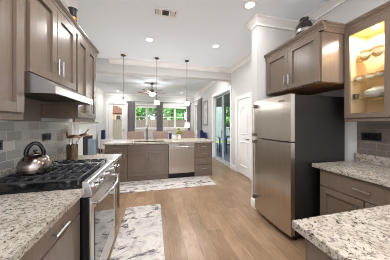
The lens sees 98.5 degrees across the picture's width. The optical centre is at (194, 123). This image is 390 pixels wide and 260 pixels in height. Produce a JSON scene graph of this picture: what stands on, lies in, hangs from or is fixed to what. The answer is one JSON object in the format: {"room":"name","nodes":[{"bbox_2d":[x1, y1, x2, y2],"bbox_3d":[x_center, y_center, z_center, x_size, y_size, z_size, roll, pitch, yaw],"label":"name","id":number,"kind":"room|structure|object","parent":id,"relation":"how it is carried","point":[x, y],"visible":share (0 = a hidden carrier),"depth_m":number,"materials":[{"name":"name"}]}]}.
{"room":"kitchen","nodes":[
{"label":"kitchen","id":0,"kind":"room"},
{"bbox_2d":[10,0,71,121],"bbox_3d":[-1.275,-0.165,0.163,0.140,3.050,4.520,0,0,-14],"label":"wall","id":1,"kind":"structure","parent":0,"point":[42,119],"depth_m":2.02,"materials":[{"name":"grey paint"}]},
{"bbox_2d":[0,0,23,119],"bbox_3d":[-1.124,-0.537,0.620,0.366,1.025,0.896,0,0,-14],"label":"upper cabinet","id":2,"kind":"object","parent":1,"relation":"attached to","point":[11,11],"visible":1,"depth_m":0.99,"materials":[{"name":"beige wood"}]},
{"bbox_2d":[14,97,40,120],"bbox_3d":[-1.492,-0.184,1.368,0.009,0.311,0.725,0,0,-14],"label":"wall panel","id":3,"kind":"object","parent":1,"relation":"attached to","point":[32,107],"visible":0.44,"depth_m":1.58,"materials":[{"name":"brown"}]},
{"bbox_2d":[0,120,71,169],"bbox_3d":[-1.342,0.160,0.754,0.009,0.376,3.300,0,0,-14],"label":"backsplash","id":4,"kind":"structure","parent":1,"relation":"attached to","point":[15,135],"depth_m":1.53,"materials":[{"name":"grey tile"}]},
{"bbox_2d":[42,133,50,140],"bbox_3d":[-1.588,0.137,1.800,0.008,0.077,0.150,0,0,-14],"label":"outlet","id":5,"kind":"object","parent":4,"relation":"attached to","point":[45,136],"visible":1,"depth_m":1.79,"materials":[{"name":"black plastic"}]},
{"bbox_2d":[24,0,79,90],"bbox_3d":[-1.316,-0.698,1.410,0.366,0.705,0.728,0,0,-14],"label":"upper cabinet","id":6,"kind":"object","parent":1,"relation":"attached to","point":[50,30],"visible":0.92,"depth_m":1.36,"materials":[{"name":"beige wood"}]},
{"bbox_2d":[24,71,92,104],"bbox_3d":[-1.254,-0.275,1.426,0.479,0.137,0.720,0,0,-14],"label":"range hood","id":7,"kind":"object","parent":6,"relation":"attached to","point":[36,87],"visible":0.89,"depth_m":1.27,"materials":[{"name":"silver metal"}]},
{"bbox_2d":[41,27,98,121],"bbox_3d":[-1.480,-0.537,2.083,0.366,1.025,0.652,0,0,-14],"label":"upper cabinet","id":8,"kind":"object","parent":1,"relation":"attached to","point":[86,51],"visible":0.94,"depth_m":1.98,"materials":[{"name":"beige wood"}]},
{"bbox_2d":[68,6,77,21],"bbox_3d":[-1.480,-1.190,2.038,0.100,0.407,0.100,0,0,-14],"label":"vase","id":9,"kind":"object","parent":8,"relation":"on","point":[73,11],"visible":0.31,"depth_m":2.01,"materials":[{"name":"black ceramic"}]},
{"bbox_2d":[62,0,78,7],"bbox_3d":[-1.163,-1.627,0.190,0.090,0.125,4.520,0,0,-14],"label":"crown molding","id":10,"kind":"structure","parent":1,"relation":"attached to","point":[72,3],"depth_m":2.26,"materials":[{"name":"white paint"}]},
{"bbox_2d":[72,90,103,152],"bbox_3d":[-4.067,-0.165,5.390,0.150,3.050,7.200,0,0,-14],"label":"wall","id":11,"kind":"structure","parent":0,"point":[99,96],"depth_m":8.09,"materials":[{"name":"grey paint"}]},
{"bbox_2d":[96,86,104,93],"bbox_3d":[-3.965,-1.627,5.477,0.090,0.125,7.080,0,0,-14],"label":"crown molding","id":12,"kind":"structure","parent":11,"relation":"attached to","point":[97,88],"depth_m":8.13,"materials":[{"name":"white paint"}]},
{"bbox_2d":[104,95,193,149],"bbox_3d":[-2.485,-0.165,9.559,4.900,3.050,0.150,0,0,-14],"label":"wall","id":13,"kind":"structure","parent":0,"point":[112,98],"depth_m":9.48,"materials":[{"name":"grey paint"}]},
{"bbox_2d":[106,101,126,138],"bbox_3d":[-4.213,0.080,9.049,1.020,2.560,0.022,0,0,-14],"label":"door frame","id":14,"kind":"structure","parent":13,"relation":"attached to","point":[107,102],"depth_m":9.04,"materials":[{"name":"white paint"}]},
{"bbox_2d":[109,104,124,138],"bbox_3d":[-4.225,0.130,9.098,0.800,2.440,0.080,0,0,-14],"label":"door","id":15,"kind":"structure","parent":13,"relation":"in","point":[111,113],"depth_m":9.05,"materials":[{"name":"white paint"}]},
{"bbox_2d":[134,104,155,130],"bbox_3d":[-2.713,-0.380,9.400,1.420,1.480,0.050,0,0,-14],"label":"trim","id":16,"kind":"structure","parent":13,"relation":"attached to","point":[136,129],"depth_m":9.39,"materials":[{"name":"white paint"}]},
{"bbox_2d":[135,107,155,127],"bbox_3d":[-2.743,-0.400,9.521,1.220,1.280,0.040,0,0,-14],"label":"window","id":17,"kind":"structure","parent":13,"relation":"in","point":[146,116],"depth_m":9.50,"materials":[{"name":"white paint"}]},
{"bbox_2d":[135,105,155,107],"bbox_3d":[-2.724,-0.975,9.444,1.200,0.120,0.040,0,0,-14],"label":"roller shade","id":18,"kind":"object","parent":17,"relation":"attached to","point":[136,106],"visible":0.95,"depth_m":9.39,"materials":[{"name":"white fabric"}]},
{"bbox_2d":[104,92,192,97],"bbox_3d":[-2.456,-1.627,9.442,4.900,0.125,0.090,0,0,-14],"label":"crown molding","id":19,"kind":"structure","parent":13,"relation":"attached to","point":[105,93],"depth_m":9.38,"materials":[{"name":"white paint"}]},
{"bbox_2d":[163,108,186,127],"bbox_3d":[-1.189,-0.400,9.900,1.460,1.280,0.040,0,0,-14],"label":"window","id":20,"kind":"structure","parent":13,"relation":"in","point":[174,117],"depth_m":9.89,"materials":[{"name":"white paint"}]},
{"bbox_2d":[163,106,186,108],"bbox_3d":[-1.170,-0.975,9.822,1.440,0.120,0.040,0,0,-14],"label":"roller shade","id":21,"kind":"object","parent":20,"relation":"attached to","point":[182,107],"visible":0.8,"depth_m":9.81,"materials":[{"name":"white fabric"}]},
{"bbox_2d":[163,104,186,129],"bbox_3d":[-1.159,-0.380,9.779,1.660,1.480,0.050,0,0,-14],"label":"trim","id":22,"kind":"structure","parent":13,"relation":"attached to","point":[163,104],"depth_m":9.75,"materials":[{"name":"white paint"}]},
{"bbox_3d":[-1.994,-1.225,9.552,3.698,0.050,0.094,0,0,-14],"label":"curtain rod","id":23,"kind":"object","parent":13,"relation":"attached to","visible":0},
{"bbox_2d":[128,102,134,131],"bbox_3d":[-3.475,0.065,9.166,0.350,2.530,0.059,0,0,-14],"label":"curtain","id":24,"kind":"object","parent":23,"relation":"hanging from","point":[131,105],"visible":0.64,"depth_m":9.14,"materials":[{"name":"grey fabric"}]},
{"bbox_2d":[156,103,162,130],"bbox_3d":[-1.998,0.065,9.526,0.370,2.530,0.059,0,0,-14],"label":"curtain","id":25,"kind":"object","parent":23,"relation":"hanging from","point":[159,106],"visible":0.62,"depth_m":9.55,"materials":[{"name":"grey fabric"}]},
{"bbox_2d":[187,104,189,130],"bbox_3d":[-0.380,0.065,9.920,0.200,2.530,0.059,0,0,-14],"label":"curtain","id":26,"kind":"object","parent":23,"relation":"hanging from","point":[188,105],"visible":0.42,"depth_m":9.93,"materials":[{"name":"grey fabric"}]},
{"bbox_2d":[76,0,325,94],"bbox_3d":[-1.072,-1.740,3.933,5.280,0.100,11.750,0,0,-14],"label":"ceiling","id":27,"kind":"structure","parent":0,"point":[115,28],"depth_m":3.10,"materials":[{"name":"white paint"}]},
{"bbox_2d":[145,37,153,41],"bbox_3d":[-0.912,-1.687,3.360,0.184,0.006,0.184,0,0,-14],"label":"recessed light","id":28,"kind":"object","parent":27,"relation":"in","point":[149,39],"visible":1,"depth_m":3.35,"materials":[{"name":"white paint"}]},
{"bbox_2d":[138,83,164,94],"bbox_3d":[-1.797,-1.420,7.013,1.168,0.540,1.124,0,0,-14],"label":"ceiling fan","id":29,"kind":"object","parent":27,"relation":"hanging from","point":[151,91],"visible":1,"depth_m":6.92,"materials":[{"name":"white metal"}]},
{"bbox_2d":[96,58,230,81],"bbox_3d":[-1.303,-1.525,4.710,4.900,0.330,0.270,0,0,-14],"label":"beam","id":30,"kind":"structure","parent":27,"relation":"attached to","point":[103,66],"depth_m":4.67,"materials":[{"name":"grey paint"}]},
{"bbox_2d":[153,6,177,18],"bbox_3d":[-0.446,-1.684,2.547,0.360,0.012,0.190,0,0,-14],"label":"ceiling vent","id":31,"kind":"object","parent":27,"relation":"in","point":[157,11],"visible":1,"depth_m":2.54,"materials":[{"name":"white metal"}]},
{"bbox_2d":[243,0,256,8],"bbox_3d":[0.778,-1.687,2.382,0.184,0.006,0.184,0,0,-14],"label":"recessed light","id":32,"kind":"object","parent":27,"relation":"in","point":[250,4],"visible":1,"depth_m":2.37,"materials":[{"name":"white paint"}]},
{"bbox_2d":[96,150,305,259],"bbox_3d":[-1.072,1.390,3.933,5.280,0.060,11.750,0,0,-14],"label":"floor","id":33,"kind":"structure","parent":0,"point":[219,221],"depth_m":2.32,"materials":[{"name":"brown wood"}]},
{"bbox_2d":[19,199,79,259],"bbox_3d":[-1.009,0.922,0.803,0.673,0.875,0.596,0,0,-14],"label":"base cabinet","id":34,"kind":"object","parent":33,"relation":"on","point":[61,241],"visible":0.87,"depth_m":0.92,"materials":[{"name":"beige wood"}]},
{"bbox_2d":[0,158,118,259],"bbox_3d":[-1.104,0.869,1.481,0.765,0.983,0.756,0,0,-14],"label":"gas range","id":35,"kind":"object","parent":33,"relation":"on","point":[97,205],"visible":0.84,"depth_m":1.29,"materials":[{"name":"silver metal"}]},
{"bbox_2d":[16,141,51,174],"bbox_3d":[-1.254,0.256,1.316,0.211,0.240,0.207,0,0,3],"label":"kettle","id":36,"kind":"object","parent":35,"relation":"on","point":[33,163],"visible":1,"depth_m":1.27,"materials":[{"name":"silver metal"}]},
{"bbox_2d":[0,163,104,194],"bbox_3d":[-1.176,0.450,1.463,0.618,0.030,0.756,0,0,-14],"label":"cooktop","id":37,"kind":"object","parent":35,"relation":"in","point":[63,185],"depth_m":1.17,"materials":[{"name":"black metal"}]},
{"bbox_2d":[72,120,101,154],"bbox_3d":[-4.054,0.610,6.603,0.449,1.500,2.150,0,0,-14],"label":"fireplace","id":38,"kind":"object","parent":33,"relation":"on","point":[80,127],"visible":0.53,"depth_m":6.14,"materials":[{"name":"white paint"}]},
{"bbox_2d":[98,130,113,152],"bbox_3d":[-4.227,0.820,8.007,0.620,1.080,0.500,0,0,-14],"label":"armchair","id":39,"kind":"object","parent":33,"relation":"on","point":[101,135],"visible":0.73,"depth_m":7.75,"materials":[{"name":"white fabric"}]},
{"bbox_2d":[101,130,104,139],"bbox_3d":[-4.348,0.585,7.977,0.110,0.610,0.320,0,0,-14],"label":"throw","id":40,"kind":"object","parent":39,"relation":"on","point":[102,131],"depth_m":7.82,"materials":[{"name":"blue fabric"}]},
{"bbox_2d":[105,145,126,181],"bbox_3d":[-1.898,0.922,4.170,0.486,0.875,0.658,0,0,-14],"label":"base cabinet","id":41,"kind":"object","parent":33,"relation":"on","point":[109,149],"visible":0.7,"depth_m":3.93,"materials":[{"name":"beige wood"}]},
{"bbox_2d":[115,159,119,218],"bbox_3d":[-1.334,0.922,2.136,0.673,0.875,0.616,0,0,-14],"label":"base cabinet","id":42,"kind":"object","parent":33,"relation":"on","point":[117,170],"visible":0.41,"depth_m":2.39,"materials":[{"name":"beige wood"}]},
{"bbox_2d":[49,151,121,164],"bbox_3d":[-1.343,0.417,2.141,0.663,0.136,0.633,0,0,-14],"label":"countertop","id":43,"kind":"structure","parent":42,"relation":"on","point":[62,155],"depth_m":2.17,"materials":[{"name":"stone"}]},
{"bbox_2d":[66,144,77,159],"bbox_3d":[-1.545,0.349,2.114,0.128,0.192,0.128,0,0,-14],"label":"utensil crock","id":44,"kind":"object","parent":43,"relation":"on","point":[71,150],"visible":0.91,"depth_m":2.07,"materials":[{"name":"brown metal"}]},
{"bbox_2d":[66,135,80,144],"bbox_3d":[-1.444,0.279,2.018,0.142,0.307,0.209,0,0,-14],"label":"ladle","id":45,"kind":"object","parent":44,"relation":"in","point":[69,136],"visible":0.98,"depth_m":1.95,"materials":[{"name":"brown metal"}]},
{"bbox_2d":[66,135,80,137],"bbox_3d":[-1.434,0.145,1.984,0.140,0.040,0.138,0,0,-14],"label":"bowl","id":46,"kind":"object","parent":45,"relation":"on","point":[70,136],"depth_m":1.94,"materials":[{"name":"wood"}]},
{"bbox_2d":[75,133,90,143],"bbox_3d":[-1.495,0.279,2.247,0.149,0.307,0.208,0,0,-14],"label":"ladle","id":47,"kind":"object","parent":44,"relation":"in","point":[82,134],"visible":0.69,"depth_m":2.23,"materials":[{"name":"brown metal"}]},
{"bbox_2d":[88,139,95,154],"bbox_3d":[-3.318,0.920,5.418,0.200,0.880,0.200,0,0,-14],"label":"stool","id":48,"kind":"object","parent":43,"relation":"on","point":[91,142],"visible":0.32,"depth_m":5.33,"materials":[{"name":"blue fabric"}]},
{"bbox_2d":[127,131,143,138],"bbox_3d":[-1.847,0.800,5.170,0.500,1.120,0.520,0,0,-14],"label":"counter stool","id":49,"kind":"object","parent":33,"relation":"on","point":[134,134],"visible":0.37,"depth_m":5.38,"materials":[{"name":"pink fabric"}]},
{"bbox_2d":[110,204,164,259],"bbox_3d":[-0.621,1.355,1.856,0.537,0.009,1.900,0,0,-14],"label":"runner rug","id":50,"kind":"object","parent":33,"relation":"on","point":[140,234],"visible":1,"depth_m":2.02,"materials":[{"name":"white fabric"}]},
{"bbox_2d":[127,144,167,181],"bbox_3d":[-1.193,0.922,4.342,0.958,0.875,0.658,0,0,-14],"label":"base cabinet","id":51,"kind":"object","parent":33,"relation":"on","point":[144,161],"visible":0.98,"depth_m":4.05,"materials":[{"name":"beige wood"}]},
{"bbox_2d":[103,138,213,145],"bbox_3d":[-0.910,0.465,4.598,2.660,0.038,1.035,0,0,-14],"label":"countertop","id":52,"kind":"structure","parent":51,"relation":"on","point":[183,140],"depth_m":4.28,"materials":[{"name":"stone"}]},
{"bbox_2d":[146,125,149,139],"bbox_3d":[-1.256,0.234,4.527,0.133,0.424,0.248,0,0,-14],"label":"faucet","id":53,"kind":"object","parent":52,"relation":"on","point":[146,125],"visible":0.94,"depth_m":4.48,"materials":[{"name":"silver metal"}]},
{"bbox_2d":[134,141,164,141],"bbox_3d":[-1.185,0.570,4.353,0.796,0.220,0.376,0,0,-14],"label":"sink basin","id":54,"kind":"object","parent":52,"relation":"in","point":[134,141],"visible":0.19,"depth_m":4.52,"materials":[{"name":"silver metal"}]},
{"bbox_2d":[176,128,181,139],"bbox_3d":[-0.453,0.279,4.788,0.168,0.332,0.148,0,0,17],"label":"flower vase","id":55,"kind":"object","parent":52,"relation":"on","point":[179,132],"visible":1,"depth_m":4.75,"materials":[{"name":"white ceramic"}]},
{"bbox_2d":[153,131,167,138],"bbox_3d":[-1.089,0.800,5.354,0.500,1.120,0.520,0,0,-14],"label":"counter stool","id":56,"kind":"object","parent":33,"relation":"on","point":[159,134],"visible":0.31,"depth_m":5.56,"materials":[{"name":"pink fabric"}]},
{"bbox_2d":[120,176,216,193],"bbox_3d":[-0.672,1.355,3.814,2.220,0.009,0.670,0,0,-14],"label":"runner rug","id":57,"kind":"object","parent":33,"relation":"on","point":[184,182],"visible":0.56,"depth_m":3.75,"materials":[{"name":"white fabric"}]},
{"bbox_2d":[168,143,194,177],"bbox_3d":[-0.393,0.925,4.502,0.658,0.870,0.646,0,0,-14],"label":"dishwasher","id":58,"kind":"object","parent":33,"relation":"on","point":[181,156],"visible":0.91,"depth_m":4.25,"materials":[{"name":"silver metal"}]},
{"bbox_2d":[180,131,193,137],"bbox_3d":[-0.224,0.800,5.565,0.500,1.120,0.520,0,0,-14],"label":"counter stool","id":59,"kind":"object","parent":33,"relation":"on","point":[185,134],"visible":0.23,"depth_m":5.77,"materials":[{"name":"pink fabric"}]},
{"bbox_2d":[194,143,211,175],"bbox_3d":[0.159,0.922,4.671,0.476,0.875,0.658,0,0,-14],"label":"base cabinet","id":60,"kind":"object","parent":33,"relation":"on","point":[203,151],"visible":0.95,"depth_m":4.39,"materials":[{"name":"beige wood"}]},
{"bbox_2d":[200,130,205,138],"bbox_3d":[0.166,0.820,7.550,0.620,1.080,0.600,0,0,-5],"label":"armchair","id":61,"kind":"object","parent":33,"relation":"on","point":[202,134],"visible":0.18,"depth_m":7.35,"materials":[{"name":"blue fabric"}]},
{"bbox_2d":[252,93,344,239],"bbox_3d":[1.369,0.499,2.338,0.892,1.722,0.695,0,0,-14],"label":"refrigerator","id":62,"kind":"object","parent":33,"relation":"on","point":[293,132],"visible":0.93,"depth_m":2.02,"materials":[{"name":"silver metal"}]},
{"bbox_2d":[306,239,333,259],"bbox_3d":[1.394,0.922,0.664,1.725,0.875,0.600,0,0,-14],"label":"base cabinet","id":63,"kind":"object","parent":33,"relation":"on","point":[313,252],"visible":0.02,"depth_m":0.70,"materials":[{"name":"beige wood"}]},
{"bbox_2d":[292,204,389,259],"bbox_3d":[1.387,0.465,0.648,1.757,0.038,0.702,0,0,-14],"label":"countertop","id":64,"kind":"structure","parent":63,"relation":"on","point":[361,234],"depth_m":0.69,"materials":[{"name":"stone"}]},
{"bbox_2d":[320,169,389,215],"bbox_3d":[1.745,0.922,1.529,0.642,0.875,0.823,0,0,-14],"label":"base cabinet","id":65,"kind":"object","parent":33,"relation":"on","point":[339,193],"visible":0.48,"depth_m":1.59,"materials":[{"name":"beige wood"}]},
{"bbox_2d":[312,153,389,187],"bbox_3d":[1.742,0.417,1.555,0.637,0.136,0.887,0,0,-14],"label":"countertop","id":66,"kind":"structure","parent":65,"relation":"on","point":[365,167],"depth_m":1.72,"materials":[{"name":"stone"}]},
{"bbox_3d":[-0.806,0.923,-0.033,0.673,0.875,1.116,0,0,-14],"label":"base cabinet","id":67,"kind":"object","parent":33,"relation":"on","visible":0},
{"bbox_2d":[0,165,84,259],"bbox_3d":[-0.968,0.417,0.603,0.663,0.136,2.531,0,0,-14],"label":"countertop","id":68,"kind":"structure","parent":67,"relation":"on","point":[25,218],"depth_m":0.83,"materials":[{"name":"stone"}]},
{"bbox_3d":[-0.442,0.995,9.413,0.500,0.730,0.440,0,0,-14],"label":"side table","id":69,"kind":"object","parent":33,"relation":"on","visible":0},
{"bbox_2d":[184,122,189,130],"bbox_3d":[-0.442,0.269,9.413,0.300,0.720,0.300,0,0,-14],"label":"table lamp","id":70,"kind":"object","parent":69,"relation":"on","point":[187,124],"visible":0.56,"depth_m":9.30,"materials":[{"name":"white fabric"}]},
{"bbox_2d":[194,60,251,165],"bbox_3d":[0.849,-0.165,6.545,0.150,3.050,7.285,0,0,-14],"label":"wall","id":71,"kind":"structure","parent":0,"point":[241,78],"depth_m":5.07,"materials":[{"name":"grey paint"}]},
{"bbox_2d":[108,57,230,72],"bbox_3d":[-0.546,-1.627,4.710,3.430,0.125,0.090,0,0,-14],"label":"crown molding","id":72,"kind":"structure","parent":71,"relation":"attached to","point":[111,60],"depth_m":4.65,"materials":[{"name":"white paint"}]},
{"bbox_2d":[194,104,196,133],"bbox_3d":[0.049,-0.270,9.404,0.050,1.700,0.950,0,0,-14],"label":"trim","id":73,"kind":"structure","parent":71,"relation":"attached to","point":[195,104],"depth_m":9.77,"materials":[{"name":"white paint"}]},
{"bbox_2d":[192,81,217,97],"bbox_3d":[0.436,-1.627,7.733,0.090,0.125,4.780,0,0,-14],"label":"crown molding","id":74,"kind":"structure","parent":71,"relation":"attached to","point":[211,83],"depth_m":7.64,"materials":[{"name":"white paint"}]},
{"bbox_2d":[203,100,207,124],"bbox_3d":[0.483,-0.500,7.662,0.029,1.120,0.620,0,0,-14],"label":"framed picture","id":75,"kind":"object","parent":71,"relation":"attached to","point":[205,103],"visible":1,"depth_m":7.69,"materials":[{"name":"grey"}]},
{"bbox_2d":[204,102,206,123],"bbox_3d":[0.492,-0.500,7.665,0.011,1.000,0.500,0,0,-14],"label":"print","id":76,"kind":"object","parent":75,"relation":"attached to","point":[205,103],"depth_m":7.69},
{"bbox_2d":[213,90,229,166],"bbox_3d":[0.981,0.140,6.003,0.150,2.440,1.600,0,0,-14],"label":"door","id":77,"kind":"structure","parent":71,"relation":"in","point":[216,157],"depth_m":5.99,"materials":[{"name":"grey"}]},
{"bbox_2d":[212,85,231,167],"bbox_3d":[0.899,0.090,5.983,0.020,2.540,1.780,0,0,-14],"label":"door frame","id":78,"kind":"structure","parent":71,"relation":"attached to","point":[229,87],"depth_m":5.16,"materials":[{"name":"white paint"}]},
{"bbox_2d":[230,52,251,72],"bbox_3d":[1.331,-1.627,4.063,0.090,0.125,2.235,0,0,-14],"label":"crown molding","id":79,"kind":"structure","parent":71,"relation":"attached to","point":[247,58],"depth_m":4.43,"materials":[{"name":"white paint"}]},
{"bbox_2d":[235,92,251,179],"bbox_3d":[1.276,0.290,4.433,0.020,2.140,0.870,0,0,-14],"label":"door frame","id":80,"kind":"structure","parent":71,"relation":"attached to","point":[249,94],"depth_m":4.67,"materials":[{"name":"white paint"}]},
{"bbox_2d":[238,97,249,177],"bbox_3d":[1.281,0.339,4.435,0.100,2.018,0.650,0,0,-14],"label":"door","id":81,"kind":"structure","parent":71,"relation":"in","point":[243,104],"depth_m":4.41,"materials":[{"name":"white paint"}]},
{"bbox_3d":[0.126,-1.245,8.996,0.094,0.050,1.868,0,0,-14],"label":"curtain rod","id":82,"kind":"object","parent":71,"relation":"attached to","visible":0},
{"bbox_2d":[197,99,200,137],"bbox_3d":[0.211,0.055,8.543,0.059,2.550,0.600,0,0,-14],"label":"curtain","id":83,"kind":"object","parent":82,"relation":"hanging from","point":[199,100],"visible":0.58,"depth_m":8.55,"materials":[{"name":"grey fabric"}]},
{"bbox_2d":[252,26,295,198],"bbox_3d":[1.351,-0.165,2.838,0.790,3.050,0.155,0,0,-14],"label":"wall","id":84,"kind":"structure","parent":0,"point":[265,40],"depth_m":2.71,"materials":[{"name":"grey paint"}]},
{"bbox_2d":[251,197,256,209],"bbox_3d":[0.960,1.292,2.743,0.016,0.135,0.155,0,0,-14],"label":"baseboard","id":85,"kind":"structure","parent":84,"relation":"attached to","point":[252,199],"depth_m":2.75,"materials":[{"name":"white paint"}]},
{"bbox_2d":[244,13,297,30],"bbox_3d":[1.264,-1.627,2.817,0.790,0.125,0.335,0,0,-14],"label":"crown molding","id":86,"kind":"structure","parent":84,"relation":"attached to","point":[256,19],"depth_m":2.70,"materials":[{"name":"white paint"}]},
{"bbox_2d":[313,0,388,160],"bbox_3d":[2.319,-0.165,0.854,0.150,3.050,4.160,0,0,-14],"label":"wall","id":87,"kind":"structure","parent":0,"point":[349,10],"depth_m":2.11,"materials":[{"name":"grey paint"}]},
{"bbox_2d":[264,20,344,95],"bbox_3d":[1.536,-0.774,2.303,0.681,0.641,0.957,0,0,-14],"label":"upper cabinet","id":88,"kind":"object","parent":87,"relation":"attached to","point":[311,62],"visible":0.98,"depth_m":1.99,"materials":[{"name":"brown wood"}]},
{"bbox_2d":[295,16,314,35],"bbox_3d":[1.516,-1.234,2.332,0.218,0.437,0.235,0,0,24],"label":"urn","id":89,"kind":"object","parent":88,"relation":"on","point":[305,23],"visible":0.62,"depth_m":2.26,"materials":[{"name":"black ceramic"}]},
{"bbox_2d":[296,0,346,26],"bbox_3d":[2.202,-1.627,0.825,0.090,0.125,4.160,0,0,-14],"label":"crown molding","id":90,"kind":"structure","parent":87,"relation":"attached to","point":[327,6],"depth_m":2.38,"materials":[{"name":"white paint"}]},
{"bbox_2d":[344,0,389,121],"bbox_3d":[1.885,-0.560,1.571,0.353,1.070,0.690,0,0,-14],"label":"upper cabinet","id":91,"kind":"object","parent":87,"relation":"attached to","point":[371,29],"visible":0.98,"depth_m":1.82,"materials":[{"name":"beige wood"}]},
{"bbox_2d":[353,94,359,98],"bbox_3d":[1.764,-0.301,1.840,0.056,0.050,0.055,0,0,-14],"label":"cup","id":92,"kind":"object","parent":91,"relation":"on","point":[355,96],"visible":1,"depth_m":1.82,"materials":[{"name":"silver metal"}]},
{"bbox_2d":[354,75,363,80],"bbox_3d":[1.795,-0.496,1.837,0.078,0.052,0.078,0,0,31],"label":"teacup","id":93,"kind":"object","parent":91,"relation":"on","point":[360,77],"visible":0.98,"depth_m":1.81,"materials":[{"name":"white ceramic"}]},
{"bbox_2d":[360,52,370,57],"bbox_3d":[1.780,-0.718,1.756,0.080,0.045,0.080,0,0,-14],"label":"bowl","id":94,"kind":"object","parent":91,"relation":"on","point":[364,54],"visible":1,"depth_m":1.74,"materials":[{"name":"white ceramic"}]},
{"bbox_2d":[360,54,370,60],"bbox_3d":[1.859,-0.721,1.832,0.092,0.050,0.092,0,0,-14],"label":"bowl","id":95,"kind":"object","parent":91,"relation":"on","point":[369,56],"visible":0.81,"depth_m":1.82,"materials":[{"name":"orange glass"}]},
{"bbox_2d":[364,73,374,78],"bbox_3d":[1.817,-0.496,1.750,0.078,0.052,0.078,0,0,31],"label":"teacup","id":96,"kind":"object","parent":91,"relation":"on","point":[368,75],"visible":1,"depth_m":1.73,"materials":[{"name":"white ceramic"}]},
{"bbox_2d":[363,85,383,97],"bbox_3d":[1.859,-0.330,1.704,0.170,0.108,0.236,0,0,-14],"label":"tureen","id":97,"kind":"object","parent":91,"relation":"on","point":[378,91],"visible":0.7,"depth_m":1.68,"materials":[{"name":"white ceramic"}]},
{"bbox_2d":[371,50,383,56],"bbox_3d":[1.883,-0.721,1.735,0.092,0.050,0.092,0,0,-14],"label":"bowl","id":98,"kind":"object","parent":91,"relation":"on","point":[373,54],"visible":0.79,"depth_m":1.73,"materials":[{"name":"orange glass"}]},
{"bbox_2d":[370,45,383,51],"bbox_3d":[1.883,-0.771,1.735,0.100,0.048,0.100,0,0,-14],"label":"bowl","id":99,"kind":"object","parent":98,"relation":"on","point":[377,46],"visible":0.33,"depth_m":1.71,"materials":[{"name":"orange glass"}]},
{"bbox_2d":[373,47,383,53],"bbox_3d":[1.806,-0.718,1.650,0.080,0.045,0.080,0,0,-14],"label":"bowl","id":100,"kind":"object","parent":91,"relation":"on","point":[378,50],"visible":0.93,"depth_m":1.63,"materials":[{"name":"white ceramic"}]},
{"bbox_2d":[375,70,383,76],"bbox_3d":[1.838,-0.496,1.663,0.078,0.052,0.078,0,0,31],"label":"teacup","id":101,"kind":"object","parent":91,"relation":"on","point":[380,73],"visible":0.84,"depth_m":1.65,"materials":[{"name":"white ceramic"}]},
{"bbox_2d":[357,121,389,157],"bbox_3d":[2.166,0.160,1.145,0.009,0.376,1.800,0,0,-14],"label":"backsplash","id":102,"kind":"structure","parent":87,"relation":"attached to","point":[377,148],"depth_m":1.85,"materials":[{"name":"grey tile"}]},
{"bbox_2d":[361,132,381,140],"bbox_3d":[1.976,0.141,1.887,0.008,0.087,0.180,0,0,-14],"label":"outlet","id":103,"kind":"object","parent":102,"relation":"attached to","point":[364,136],"visible":1,"depth_m":1.88,"materials":[{"name":"black plastic"}]},
{"label":"outside","id":104,"kind":"structure","parent":0,"visible":0},
{"bbox_3d":[-2.960,1.520,12.144,80.000,0.080,65.000,0,0,-14],"label":"lawn","id":105,"kind":"structure","parent":104,"visible":0},
{"bbox_2d":[113,106,121,118],"bbox_3d":[-10.354,-0.430,21.150,4.900,3.820,4.600,0,0,-14],"label":"house","id":106,"kind":"structure","parent":105,"relation":"on","point":[116,109],"depth_m":19.24,"materials":[{"name":"brown brick"}]},
{"bbox_2d":[136,108,151,120],"bbox_3d":[-5.216,-0.878,15.104,2.628,4.735,2.429,0,0,-14],"label":"tree","id":107,"kind":"object","parent":105,"relation":"on","point":[139,111],"visible":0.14,"depth_m":14.95,"materials":[{"name":"green plant"}]},
{"bbox_2d":[113,119,185,139],"bbox_3d":[-6.076,0.555,12.991,12.347,1.850,0.120,0,0,-14],"label":"fence","id":108,"kind":"object","parent":105,"relation":"on","point":[117,123],"visible":0.13,"depth_m":13.37,"materials":[{"name":"brown wood"}]},
{"bbox_2d":[149,108,166,119],"bbox_3d":[-4.611,-1.163,19.670,3.478,5.300,3.131,0,0,-14],"label":"tree","id":109,"kind":"object","parent":105,"relation":"on","point":[151,110],"visible":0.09,"depth_m":19.14,"materials":[{"name":"green plant"}]},
{"bbox_2d":[163,108,181,125],"bbox_3d":[-2.189,-0.975,15.908,2.218,4.928,2.428,0,0,-19],"label":"tree","id":110,"kind":"object","parent":105,"relation":"on","point":[167,112],"visible":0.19,"depth_m":15.49,"materials":[{"name":"green plant"}]},
{"bbox_2d":[173,108,185,119],"bbox_3d":[-1.445,-1.384,20.283,3.453,5.744,2.890,0,0,-14],"label":"tree","id":111,"kind":"object","parent":105,"relation":"on","point":[183,111],"visible":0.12,"depth_m":19.58,"materials":[{"name":"green plant"}]},
{"bbox_2d":[216,143,229,162],"bbox_3d":[3.093,1.430,8.319,5.050,0.100,8.300,0,0,-14],"label":"patio slab","id":112,"kind":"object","parent":105,"relation":"on","point":[226,156],"depth_m":7.86,"materials":[{"name":"grey concrete"}]},
{"bbox_2d":[216,93,229,146],"bbox_3d":[3.252,-0.010,7.560,4.900,2.780,6.350,0,0,-14],"label":"patio cover","id":113,"kind":"object","parent":112,"relation":"on","point":[227,96],"visible":0.13,"depth_m":10.22,"materials":[{"name":"grey paint"}]},
{"bbox_2d":[216,135,229,152],"bbox_3d":[1.477,1.005,8.594,0.960,0.750,1.300,0,0,-14],"label":"patio table","id":114,"kind":"object","parent":112,"relation":"on","point":[218,136],"visible":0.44,"depth_m":7.92,"materials":[{"name":"teal glass"}]},
{"bbox_2d":[216,107,229,140],"bbox_3d":[5.413,-1.980,17.273,10.300,6.920,4.600,0,0,-14],"label":"house","id":115,"kind":"structure","parent":105,"relation":"on","point":[218,109],"depth_m":14.41,"materials":[{"name":"grey"}]},
{"bbox_2d":[221,107,229,130],"bbox_3d":[2.734,-0.225,12.830,1.462,3.436,1.397,0,0,-14],"label":"tree","id":116,"kind":"object","parent":105,"relation":"on","point":[227,108],"visible":0.3,"depth_m":12.66,"materials":[{"name":"green plant"}]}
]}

